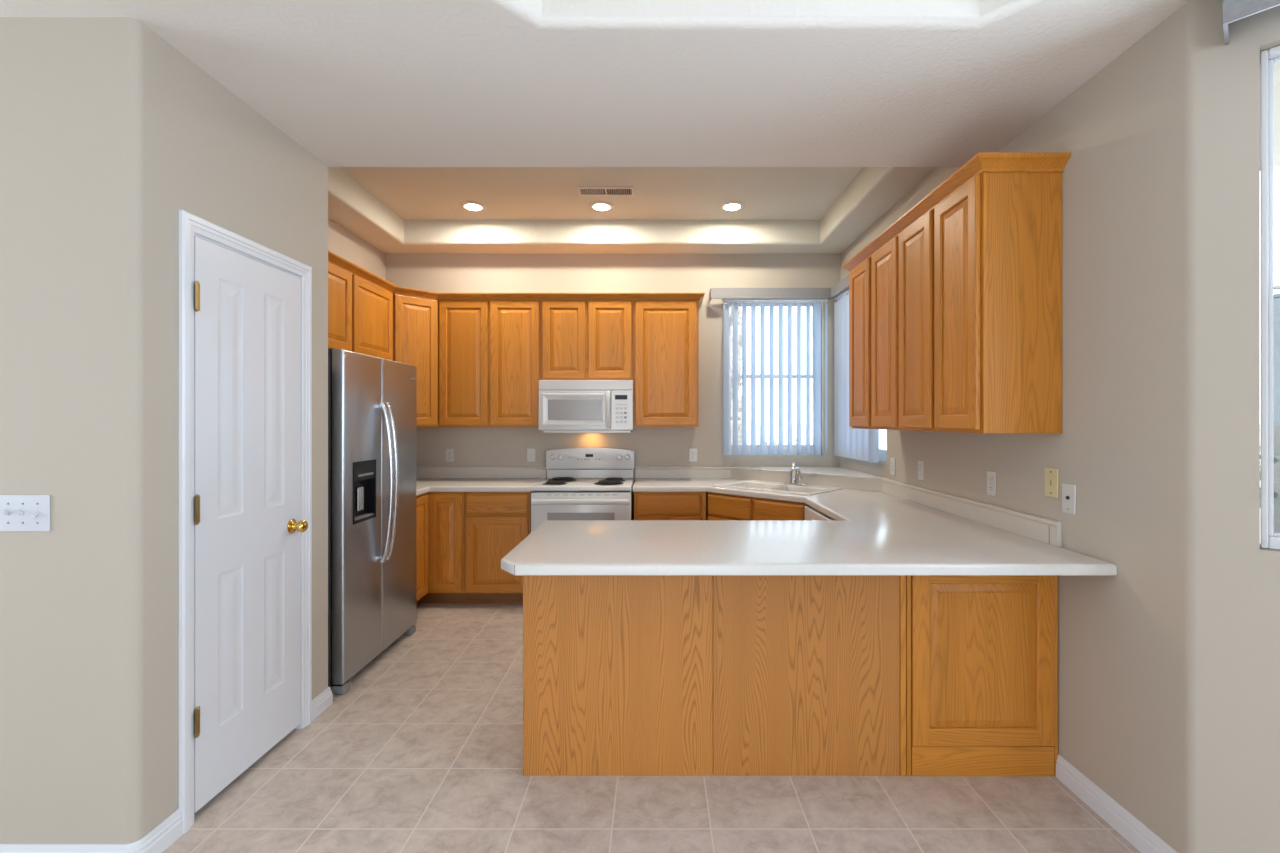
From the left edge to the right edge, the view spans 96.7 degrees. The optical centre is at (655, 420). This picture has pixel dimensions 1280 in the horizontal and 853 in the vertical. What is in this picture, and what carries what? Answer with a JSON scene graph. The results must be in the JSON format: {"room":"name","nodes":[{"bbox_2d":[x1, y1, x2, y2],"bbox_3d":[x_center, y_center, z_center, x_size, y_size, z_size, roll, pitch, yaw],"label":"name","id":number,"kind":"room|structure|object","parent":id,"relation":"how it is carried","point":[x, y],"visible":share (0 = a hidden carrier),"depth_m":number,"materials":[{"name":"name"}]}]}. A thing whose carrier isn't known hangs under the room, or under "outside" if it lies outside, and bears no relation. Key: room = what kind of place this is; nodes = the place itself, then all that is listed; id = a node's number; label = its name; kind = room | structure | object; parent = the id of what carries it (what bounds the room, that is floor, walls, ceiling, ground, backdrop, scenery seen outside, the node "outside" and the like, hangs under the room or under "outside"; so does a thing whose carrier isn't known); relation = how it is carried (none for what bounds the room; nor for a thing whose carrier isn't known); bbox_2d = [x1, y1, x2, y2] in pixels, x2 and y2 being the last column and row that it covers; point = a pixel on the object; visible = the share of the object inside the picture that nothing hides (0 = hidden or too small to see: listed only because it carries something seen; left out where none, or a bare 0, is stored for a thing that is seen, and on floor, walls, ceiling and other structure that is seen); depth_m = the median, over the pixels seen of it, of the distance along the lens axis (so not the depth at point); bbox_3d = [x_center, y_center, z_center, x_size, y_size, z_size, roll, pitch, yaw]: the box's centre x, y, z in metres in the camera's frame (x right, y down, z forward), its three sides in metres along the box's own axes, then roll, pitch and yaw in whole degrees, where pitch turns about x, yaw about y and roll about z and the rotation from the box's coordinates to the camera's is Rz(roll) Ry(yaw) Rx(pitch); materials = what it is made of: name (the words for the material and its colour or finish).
{"room":"kitchen","nodes":[
{"label":"kitchen","id":0,"kind":"room"},
{"bbox_2d":[0,17,142,843],"bbox_3d":[-3.120,0.065,1.840,2.960,2.710,0.100,0,0,0],"label":"wall","id":1,"kind":"structure","parent":0,"point":[71,88],"depth_m":1.79,"materials":[{"name":"beige paint"}]},
{"bbox_2d":[0,495,49,531],"bbox_3d":[-1.985,0.289,1.779,0.164,0.115,0.020,0,0,0],"label":"wall switch","id":2,"kind":"object","parent":1,"relation":"attached to","point":[18,513],"visible":1,"depth_m":1.78,"materials":[{"name":"white plastic"}]},
{"bbox_2d":[0,809,181,852],"bbox_3d":[-3.062,1.375,1.863,2.875,0.090,0.177,0,0,0],"label":"baseboard","id":3,"kind":"structure","parent":1,"relation":"attached to","point":[169,830],"depth_m":1.79,"materials":[{"name":"white paint"}]},
{"bbox_2d":[143,24,327,836],"bbox_3d":[-1.690,0.065,2.333,0.100,2.710,1.025,0,0,0],"label":"wall","id":4,"kind":"structure","parent":0,"point":[209,155],"depth_m":1.94,"materials":[{"name":"beige paint"}]},
{"bbox_2d":[179,210,311,834],"bbox_3d":[-1.654,0.347,2.320,0.170,2.146,0.734,0,0,0],"label":"door","id":5,"kind":"structure","parent":4,"relation":"in","point":[245,305],"depth_m":2.24,"materials":[{"name":"white paint"}]},
{"bbox_2d":[312,687,332,720],"bbox_3d":[-1.673,1.375,2.775,0.095,0.090,0.170,0,0,0],"label":"baseboard","id":6,"kind":"structure","parent":4,"relation":"attached to","point":[320,703],"depth_m":2.77,"materials":[{"name":"white paint"}]},
{"bbox_2d":[328,218,385,279],"bbox_3d":[-2.410,-0.155,3.908,0.100,3.150,2.123,0,0,0],"label":"wall","id":7,"kind":"structure","parent":0,"point":[343,243],"depth_m":4.47,"materials":[{"name":"beige paint"}]},
{"bbox_2d":[328,262,392,360],"bbox_3d":[-2.191,-0.726,3.803,0.335,0.581,1.193,0,0,0],"label":"upper cabinet","id":8,"kind":"object","parent":7,"relation":"attached to","point":[360,312],"visible":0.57,"depth_m":3.87,"materials":[{"name":"brown wood"}]},
{"bbox_2d":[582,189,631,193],"bbox_3d":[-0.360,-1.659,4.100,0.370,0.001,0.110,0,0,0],"label":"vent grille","id":9,"kind":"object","parent":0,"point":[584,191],"depth_m":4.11,"materials":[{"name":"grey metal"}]},
{"bbox_2d":[386,254,839,519],"bbox_3d":[-0.325,-0.155,5.030,4.270,3.150,0.120,0,0,0],"label":"wall","id":10,"kind":"structure","parent":0,"point":[439,273],"depth_m":4.97,"materials":[{"name":"beige paint"}]},
{"bbox_2d":[393,294,438,426],"bbox_3d":[-2.068,-0.483,4.684,0.577,1.065,0.566,0,0,0],"label":"upper cabinet","id":11,"kind":"object","parent":10,"relation":"attached to","point":[415,320],"visible":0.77,"depth_m":4.54,"materials":[{"name":"brown wood"}]},
{"bbox_2d":[446,449,453,461],"bbox_3d":[-1.800,0.298,4.965,0.072,0.115,0.008,0,0,0],"label":"wall outlet","id":12,"kind":"object","parent":10,"relation":"attached to","point":[449,452],"visible":1,"depth_m":4.96,"materials":[{"name":"grey plastic"}]},
{"bbox_2d":[416,467,546,477],"bbox_3d":[-1.655,0.449,4.416,1.405,0.099,1.102,0,0,0],"label":"backsplash","id":13,"kind":"structure","parent":10,"relation":"attached to","point":[421,472],"depth_m":4.95,"materials":[{"name":"white laminate"}]},
{"bbox_2d":[439,301,540,426],"bbox_3d":[-1.364,-0.483,4.806,0.836,1.065,0.325,0,0,0],"label":"upper cabinet","id":14,"kind":"object","parent":10,"relation":"attached to","point":[490,351],"visible":0.98,"depth_m":4.64,"materials":[{"name":"brown wood"}]},
{"bbox_2d":[527,449,534,461],"bbox_3d":[-1.090,0.298,4.965,0.072,0.115,0.008,0,0,0],"label":"wall switch","id":15,"kind":"object","parent":10,"relation":"attached to","point":[530,452],"visible":1,"depth_m":4.96,"materials":[{"name":"grey plastic"}]},
{"bbox_2d":[541,301,633,380],"bbox_3d":[-0.564,-0.674,4.806,0.760,0.684,0.325,0,0,0],"label":"upper cabinet","id":16,"kind":"object","parent":10,"relation":"attached to","point":[581,340],"visible":0.94,"depth_m":4.64,"materials":[{"name":"brown wood"}]},
{"bbox_2d":[539,380,634,432],"bbox_3d":[-0.564,-0.115,4.738,0.759,0.426,0.458,0,0,0],"label":"microwave oven","id":17,"kind":"object","parent":16,"relation":"attached to","point":[565,406],"visible":0.98,"depth_m":4.55,"materials":[{"name":"white plastic"}]},
{"bbox_2d":[539,380,632,389],"bbox_3d":[-0.564,-0.287,4.565,0.755,0.079,0.020,0,0,0],"label":"vent hood","id":18,"kind":"object","parent":17,"relation":"attached to","point":[543,384],"depth_m":4.56,"materials":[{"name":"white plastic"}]},
{"bbox_2d":[634,301,698,426],"bbox_3d":[0.084,-0.483,4.806,0.531,1.065,0.325,0,0,0],"label":"upper cabinet","id":19,"kind":"object","parent":10,"relation":"attached to","point":[666,333],"visible":1,"depth_m":4.64,"materials":[{"name":"brown wood"}]},
{"bbox_2d":[328,250,704,304],"bbox_3d":[-1.033,-1.012,4.439,3.002,0.056,1.151,0,0,-31],"label":"crown molding","id":20,"kind":"structure","parent":19,"relation":"attached to","point":[334,259],"depth_m":4.63,"materials":[{"name":"brown wood"}]},
{"bbox_2d":[635,467,730,477],"bbox_3d":[0.236,0.449,4.956,0.828,0.099,0.024,0,0,0],"label":"backsplash","id":21,"kind":"structure","parent":10,"relation":"attached to","point":[640,472],"depth_m":4.95,"materials":[{"name":"white laminate"}]},
{"bbox_2d":[689,449,696,461],"bbox_3d":[0.323,0.298,4.965,0.072,0.115,0.008,0,0,0],"label":"wall outlet","id":22,"kind":"object","parent":10,"relation":"attached to","point":[692,452],"visible":1,"depth_m":4.96,"materials":[{"name":"grey plastic"}]},
{"bbox_2d":[724,301,820,454],"bbox_3d":[1.027,-0.395,5.053,0.864,1.388,0.066,0,0,0],"label":"window","id":23,"kind":"structure","parent":10,"relation":"in","point":[785,303],"depth_m":5.03,"materials":[{"name":"white plastic"}]},
{"bbox_2d":[710,288,830,454],"bbox_3d":[0.979,-0.420,4.910,1.020,1.431,0.116,0,0,0],"label":"vertical blind","id":24,"kind":"object","parent":23,"relation":"attached to","point":[726,294],"visible":1,"depth_m":4.91,"materials":[{"name":"white plastic"}]},
{"bbox_2d":[328,167,935,253],"bbox_3d":[-0.375,-1.560,3.908,3.970,0.200,2.125,0,0,0],"label":"ceiling","id":25,"kind":"structure","parent":0,"point":[395,210],"depth_m":4.34,"materials":[{"name":"white paint"}]},
{"bbox_2d":[460,201,485,210],"bbox_3d":[-1.410,-1.647,4.390,0.196,0.024,0.196,0,0,0],"label":"recessed light","id":26,"kind":"object","parent":25,"relation":"in","point":[468,205],"visible":1,"depth_m":4.35,"materials":[{"name":"white glass"}]},
{"bbox_2d":[589,201,613,210],"bbox_3d":[-0.420,-1.647,4.390,0.196,0.024,0.196,0,0,0],"label":"recessed light","id":27,"kind":"object","parent":25,"relation":"in","point":[597,205],"visible":1,"depth_m":4.35,"materials":[{"name":"white glass"}]},
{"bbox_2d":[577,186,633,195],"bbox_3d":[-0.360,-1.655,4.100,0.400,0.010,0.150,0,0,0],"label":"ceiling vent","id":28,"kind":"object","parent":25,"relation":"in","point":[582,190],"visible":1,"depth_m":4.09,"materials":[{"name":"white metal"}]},
{"bbox_2d":[719,201,744,210],"bbox_3d":[0.586,-1.647,4.390,0.196,0.024,0.196,0,0,0],"label":"recessed light","id":29,"kind":"object","parent":25,"relation":"in","point":[730,205],"visible":1,"depth_m":4.36,"materials":[{"name":"white glass"}]},
{"bbox_2d":[0,0,1279,166],"bbox_3d":[-0.200,-1.525,-1.627,8.800,0.510,8.945,0,0,0],"label":"ceiling","id":30,"kind":"structure","parent":0,"point":[353,83],"depth_m":2.06,"materials":[{"name":"white paint"}]},
{"bbox_2d":[162,603,1140,852],"bbox_3d":[-0.200,1.470,-0.500,8.800,0.100,11.200,0,0,0],"label":"floor","id":31,"kind":"structure","parent":0,"point":[422,752],"depth_m":2.16,"materials":[{"name":"beige tile"}]},
{"bbox_2d":[328,348,415,694],"bbox_3d":[-1.941,0.520,3.389,0.822,1.800,0.898,0,0,0],"label":"refrigerator","id":32,"kind":"object","parent":31,"relation":"on","point":[372,399],"visible":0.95,"depth_m":3.21,"materials":[{"name":"grey metal"}]},
{"bbox_2d":[416,492,467,605],"bbox_3d":[-1.911,0.981,4.423,0.878,0.878,1.086,0,0,0],"label":"base cabinet","id":33,"kind":"object","parent":31,"relation":"on","point":[439,515],"visible":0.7,"depth_m":4.34,"materials":[{"name":"brown wood"}]},
{"bbox_2d":[416,467,546,495],"bbox_3d":[-1.655,0.470,4.417,1.406,0.140,1.103,0,0,0],"label":"countertop","id":34,"kind":"structure","parent":33,"relation":"on","point":[428,479],"depth_m":4.85,"materials":[{"name":"white laminate"}]},
{"bbox_2d":[464,491,531,602],"bbox_3d":[-1.216,0.981,4.652,0.505,0.878,0.629,0,0,0],"label":"base cabinet","id":35,"kind":"object","parent":31,"relation":"on","point":[495,523],"visible":0.82,"depth_m":4.34,"materials":[{"name":"brown wood"}]},
{"bbox_2d":[531,447,634,531],"bbox_3d":[-0.565,0.825,4.596,0.757,1.191,0.717,0,0,0],"label":"electric stove","id":36,"kind":"object","parent":31,"relation":"on","point":[561,497],"visible":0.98,"depth_m":4.37,"materials":[{"name":"white metal"}]},
{"bbox_2d":[531,479,633,490],"bbox_3d":[-0.565,0.511,4.596,0.757,0.032,0.608,0,0,0],"label":"cooktop","id":37,"kind":"object","parent":36,"relation":"in","point":[548,484],"depth_m":4.37,"materials":[{"name":"white metal"}]},
{"bbox_2d":[634,492,705,519],"bbox_3d":[0.107,0.981,4.652,0.552,0.878,0.629,0,0,0],"label":"base cabinet","id":38,"kind":"object","parent":31,"relation":"on","point":[647,505],"visible":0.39,"depth_m":4.34,"materials":[{"name":"brown wood"}]},
{"bbox_2d":[523,576,905,775],"bbox_3d":[0.234,0.981,2.569,1.532,0.878,0.594,0,0,0],"label":"panel","id":39,"kind":"object","parent":31,"relation":"on","point":[623,675],"visible":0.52,"depth_m":2.28,"materials":[{"name":"brown wood"}]},
{"bbox_2d":[708,492,808,519],"bbox_3d":[0.942,0.981,4.304,0.742,0.878,0.839,0,0,-45],"label":"base cabinet","id":40,"kind":"object","parent":31,"relation":"on","point":[720,506],"visible":0.23,"depth_m":4.06,"materials":[{"name":"brown wood"}]},
{"bbox_2d":[501,467,1116,575],"bbox_3d":[0.521,0.469,3.476,2.173,0.141,2.984,0,0,0],"label":"countertop","id":41,"kind":"structure","parent":40,"relation":"on","point":[880,526],"depth_m":2.37,"materials":[{"name":"white stone"}]},
{"bbox_2d":[713,480,843,495],"bbox_3d":[0.902,0.578,4.263,0.820,0.182,0.500,0,0,45],"label":"sink","id":42,"kind":"object","parent":41,"relation":"in","point":[769,486],"visible":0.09,"depth_m":4.25,"materials":[{"name":"white ceramic"}]},
{"bbox_2d":[780,462,807,485],"bbox_3d":[1.068,0.404,4.343,0.130,0.165,0.274,0,0,-20],"label":"faucet","id":43,"kind":"object","parent":41,"relation":"on","point":[795,472],"visible":1,"depth_m":4.33,"materials":[{"name":"silver metal"}]},
{"bbox_2d":[804,506,833,519],"bbox_3d":[1.272,0.984,3.429,0.625,0.872,0.591,0,0,0],"label":"dishwasher","id":44,"kind":"object","parent":31,"relation":"on","point":[810,513],"visible":0.09,"depth_m":3.52,"materials":[{"name":"white plastic"}]},
{"bbox_2d":[906,576,1057,775],"bbox_3d":[1.304,0.981,2.686,0.604,0.878,0.841,0,0,0],"label":"base cabinet","id":45,"kind":"object","parent":31,"relation":"on","point":[982,651],"visible":0.65,"depth_m":2.27,"materials":[{"name":"brown wood"}]},
{"bbox_2d":[840,10,1177,851],"bbox_3d":[1.670,-0.155,3.362,0.120,3.150,3.214,0,0,0],"label":"wall","id":46,"kind":"structure","parent":0,"point":[1117,443],"depth_m":1.99,"materials":[{"name":"beige paint"}]},
{"bbox_2d":[828,274,878,462],"bbox_3d":[1.550,-0.420,4.427,0.116,1.431,1.080,0,0,0],"label":"vertical blind","id":47,"kind":"object","parent":46,"relation":"attached to","point":[849,442],"visible":0.5,"depth_m":4.60,"materials":[{"name":"white plastic"}]},
{"bbox_2d":[849,237,900,429],"bbox_3d":[1.442,-0.483,3.394,0.333,1.065,0.760,0,0,0],"label":"upper cabinet","id":48,"kind":"object","parent":46,"relation":"attached to","point":[873,284],"visible":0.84,"depth_m":3.31,"materials":[{"name":"brown wood"}]},
{"bbox_2d":[842,152,1070,271],"bbox_3d":[1.429,-1.012,3.013,0.359,0.056,1.620,0,0,0],"label":"crown molding","id":49,"kind":"structure","parent":48,"relation":"attached to","point":[981,162],"depth_m":2.31,"materials":[{"name":"brown wood"}]},
{"bbox_2d":[879,449,886,461],"bbox_3d":[1.693,-0.395,4.395,0.066,1.388,0.848,0,0,0],"label":"window","id":50,"kind":"structure","parent":46,"relation":"in","point":[882,452],"depth_m":4.17,"materials":[{"name":"glass"}]},
{"bbox_2d":[890,458,894,474],"bbox_3d":[1.605,0.308,3.857,0.008,0.115,0.075,0,0,0],"label":"wall outlet","id":51,"kind":"object","parent":46,"relation":"attached to","point":[892,460],"visible":1,"depth_m":3.85,"materials":[{"name":"grey plastic"}]},
{"bbox_2d":[918,461,923,479],"bbox_3d":[1.599,0.300,3.450,0.020,0.115,0.070,0,0,0],"label":"wall switch","id":52,"kind":"object","parent":46,"relation":"attached to","point":[920,463],"visible":1,"depth_m":3.44,"materials":[{"name":"grey plastic"}]},
{"bbox_2d":[881,478,1061,546],"bbox_3d":[1.596,0.449,3.132,0.024,0.099,1.755,0,0,0],"label":"backsplash","id":53,"kind":"structure","parent":46,"relation":"attached to","point":[1031,526],"depth_m":2.76,"materials":[{"name":"white laminate"}]},
{"bbox_2d":[899,172,1061,432],"bbox_3d":[1.442,-0.483,2.632,0.333,1.065,0.760,0,0,0],"label":"upper cabinet","id":54,"kind":"object","parent":46,"relation":"attached to","point":[980,272],"visible":0.94,"depth_m":2.25,"materials":[{"name":"brown wood"}]},
{"bbox_2d":[987,471,995,495],"bbox_3d":[1.605,0.299,2.724,0.008,0.115,0.068,0,0,0],"label":"wall outlet","id":55,"kind":"object","parent":46,"relation":"attached to","point":[991,476],"visible":1,"depth_m":2.72,"materials":[{"name":"grey plastic"}]},
{"bbox_2d":[1045,467,1058,497],"bbox_3d":[1.605,0.250,2.310,0.007,0.118,0.078,0,0,0],"label":"wall plate","id":56,"kind":"object","parent":46,"relation":"attached to","point":[1051,474],"visible":1,"depth_m":2.30,"materials":[{"name":"beige plastic"}]},
{"bbox_2d":[1062,483,1075,514],"bbox_3d":[1.603,0.303,2.213,0.012,0.115,0.070,0,0,0],"label":"wall plate","id":57,"kind":"object","parent":46,"relation":"attached to","point":[1068,490],"visible":1,"depth_m":2.21,"materials":[{"name":"grey plastic"}]},
{"bbox_2d":[1056,754,1177,852],"bbox_3d":[2.106,1.375,1.230,0.318,0.090,2.298,0,0,-33],"label":"baseboard","id":58,"kind":"structure","parent":46,"relation":"attached to","point":[1134,831],"depth_m":2.00,"materials":[{"name":"white paint"}]},
{"bbox_2d":[1178,0,1227,852],"bbox_3d":[1.677,0.065,1.706,0.135,2.710,0.098,0,0,0],"label":"wall","id":59,"kind":"structure","parent":0,"point":[1202,49],"depth_m":1.70,"materials":[{"name":"beige paint"}]},
{"bbox_2d":[1228,5,1279,852],"bbox_3d":[2.329,0.065,1.032,0.120,2.710,1.820,0,0,-43],"label":"wall","id":60,"kind":"structure","parent":0,"point":[1253,570],"depth_m":1.63,"materials":[{"name":"beige paint"}]},
{"bbox_2d":[1223,0,1279,44],"bbox_3d":[2.158,-1.180,1.029,0.130,0.170,1.600,0,0,-43],"label":"valance","id":61,"kind":"object","parent":60,"relation":"attached to","point":[1233,10],"visible":1,"depth_m":1.54,"materials":[{"name":"fabric"}]},
{"bbox_2d":[1260,46,1279,549],"bbox_3d":[2.207,-0.347,1.182,0.086,1.423,1.304,0,0,-43],"label":"window","id":62,"kind":"structure","parent":60,"relation":"in","point":[1269,301],"depth_m":1.63,"materials":[{"name":"white plastic"}]},
{"label":"outside","id":63,"kind":"structure","parent":0,"visible":0},
{"bbox_3d":[2.000,1.620,17.600,28.000,0.100,24.800,0,0,0],"label":"ground","id":64,"kind":"structure","parent":63,"visible":0},
{"bbox_2d":[731,307,741,444],"bbox_3d":[0.946,-1.508,7.323,3.384,6.182,3.292,0,0,0],"label":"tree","id":65,"kind":"object","parent":64,"relation":"on","point":[739,308],"visible":0.02,"depth_m":7.19,"materials":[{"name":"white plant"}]},
{"bbox_2d":[758,435,801,444],"bbox_3d":[2.033,0.895,9.196,1.282,1.362,1.051,0,0,0],"label":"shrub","id":66,"kind":"object","parent":64,"relation":"on","point":[775,443],"visible":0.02,"depth_m":9.15,"materials":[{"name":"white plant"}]},
{"bbox_2d":[741,424,886,449],"bbox_3d":[4.000,0.820,12.100,20.000,1.500,0.200,0,0,0],"label":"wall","id":67,"kind":"structure","parent":64,"relation":"on","point":[882,433],"depth_m":12.00,"materials":[{"name":"white paint"}]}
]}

